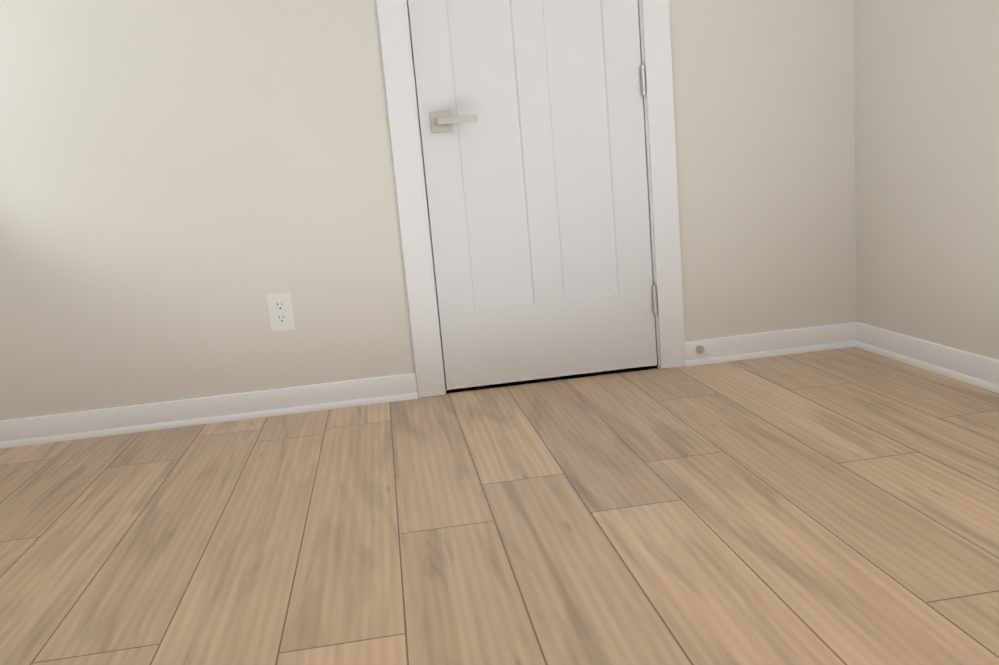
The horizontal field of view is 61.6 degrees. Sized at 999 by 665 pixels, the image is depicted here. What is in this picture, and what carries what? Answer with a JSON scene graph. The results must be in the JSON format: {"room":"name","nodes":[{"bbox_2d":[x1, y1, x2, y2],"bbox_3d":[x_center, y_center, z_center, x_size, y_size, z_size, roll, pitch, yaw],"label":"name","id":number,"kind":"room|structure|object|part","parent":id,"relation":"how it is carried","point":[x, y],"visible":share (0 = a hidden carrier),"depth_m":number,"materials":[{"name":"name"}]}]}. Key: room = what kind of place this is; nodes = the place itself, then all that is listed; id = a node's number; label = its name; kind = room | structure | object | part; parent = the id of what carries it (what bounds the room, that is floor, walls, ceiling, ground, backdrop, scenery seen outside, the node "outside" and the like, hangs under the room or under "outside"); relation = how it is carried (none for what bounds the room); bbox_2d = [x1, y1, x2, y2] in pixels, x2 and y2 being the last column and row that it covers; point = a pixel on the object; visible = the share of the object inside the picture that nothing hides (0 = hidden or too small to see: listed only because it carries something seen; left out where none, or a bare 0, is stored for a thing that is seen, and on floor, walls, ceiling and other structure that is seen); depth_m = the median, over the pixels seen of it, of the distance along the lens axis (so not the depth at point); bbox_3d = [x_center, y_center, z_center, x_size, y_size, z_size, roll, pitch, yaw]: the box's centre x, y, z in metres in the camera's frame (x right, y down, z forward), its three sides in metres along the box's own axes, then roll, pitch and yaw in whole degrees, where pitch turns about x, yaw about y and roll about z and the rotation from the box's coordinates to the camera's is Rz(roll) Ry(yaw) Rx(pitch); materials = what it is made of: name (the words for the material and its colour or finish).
{"room":"empty room","nodes":[
{"label":"empty room","id":0,"kind":"room"},
{"bbox_2d":[0,0,856,420],"bbox_3d":[-0.383,-1.132,2.782,3.550,3.140,0.150,-6,10,-7],"label":"wall","id":1,"kind":"structure","parent":0,"point":[186,186],"depth_m":2.77,"materials":[{"name":"paint"}]},
{"bbox_2d":[0,373,417,448],"bbox_3d":[-1.054,0.270,2.830,1.552,0.088,0.025,-6,10,-7],"label":"baseboard","id":2,"kind":"structure","parent":1,"relation":"attached to","point":[367,391],"depth_m":2.83,"materials":[{"name":"white wood"}]},
{"bbox_2d":[266,292,294,331],"bbox_3d":[-0.738,-0.069,2.828,0.078,0.128,0.007,-6,10,-7],"label":"electrical outlet","id":3,"kind":"object","parent":1,"relation":"attached to","point":[280,308],"visible":1,"depth_m":2.83,"materials":[{"name":"white plastic"}]},
{"bbox_2d":[376,0,685,397],"bbox_3d":[0.098,-0.884,2.863,0.979,2.142,0.123,-6,10,-7],"label":"door frame","id":4,"kind":"structure","parent":1,"relation":"attached to","point":[400,93],"depth_m":2.87,"materials":[{"name":"white wood"}]},
{"bbox_2d":[407,0,656,389],"bbox_3d":[0.105,-0.836,2.850,0.773,2.027,0.035,-6,10,-7],"label":"door leaf","id":5,"kind":"structure","parent":1,"relation":"in","point":[536,189],"depth_m":2.90,"materials":[{"name":"white wood"}]},
{"bbox_2d":[419,64,657,313],"bbox_3d":[0.123,-0.837,2.818,0.803,1.661,0.092,-6,10,-7],"label":"hardware piece","id":6,"kind":"object","parent":5,"relation":"attached to","point":[442,121],"depth_m":2.80,"materials":[{"name":"silver metal"}]},
{"bbox_3d":[-0.172,-0.704,2.797,0.188,0.066,0.092,-6,10,-7],"label":"handle","id":7,"kind":"part","parent":6,"relation":"part of","materials":[{"name":"silver metal"}]},
{"bbox_3d":[0.481,-0.875,2.863,0.059,1.658,0.042,-6,10,-7],"label":"hinge knob","id":8,"kind":"part","parent":6,"relation":"part of","materials":[{"name":"silver metal"}]},
{"bbox_2d":[685,322,851,366],"bbox_3d":[0.994,0.043,3.096,0.652,0.088,0.025,-6,10,-7],"label":"baseboard","id":9,"kind":"structure","parent":1,"relation":"attached to","point":[834,336],"depth_m":3.09,"materials":[{"name":"white wood"}]},
{"bbox_2d":[696,345,709,354],"bbox_3d":[0.737,0.067,3.021,0.031,0.031,0.077,-6,10,-7],"label":"doorstop","id":10,"kind":"object","parent":9,"relation":"attached to","point":[699,348],"visible":1,"depth_m":3.04,"materials":[{"name":"silver metal"}]},
{"bbox_2d":[0,347,998,664],"bbox_3d":[-0.025,0.572,1.483,3.550,0.200,3.350,-6,10,-7],"label":"floor","id":11,"kind":"structure","parent":0,"point":[830,507],"depth_m":1.77,"materials":[{"name":"brown wood"}]},
{"bbox_2d":[853,0,998,359],"bbox_3d":[1.525,-1.055,1.438,0.150,3.140,3.350,-6,10,-7],"label":"wall","id":12,"kind":"structure","parent":0,"point":[926,88],"depth_m":2.64,"materials":[{"name":"paint"}]},
{"bbox_2d":[852,322,998,392],"bbox_3d":[1.550,0.252,1.678,0.025,0.088,3.020,-6,10,-7],"label":"baseboard","id":13,"kind":"structure","parent":12,"relation":"attached to","point":[969,367],"depth_m":2.71,"materials":[{"name":"white wood"}]}
]}

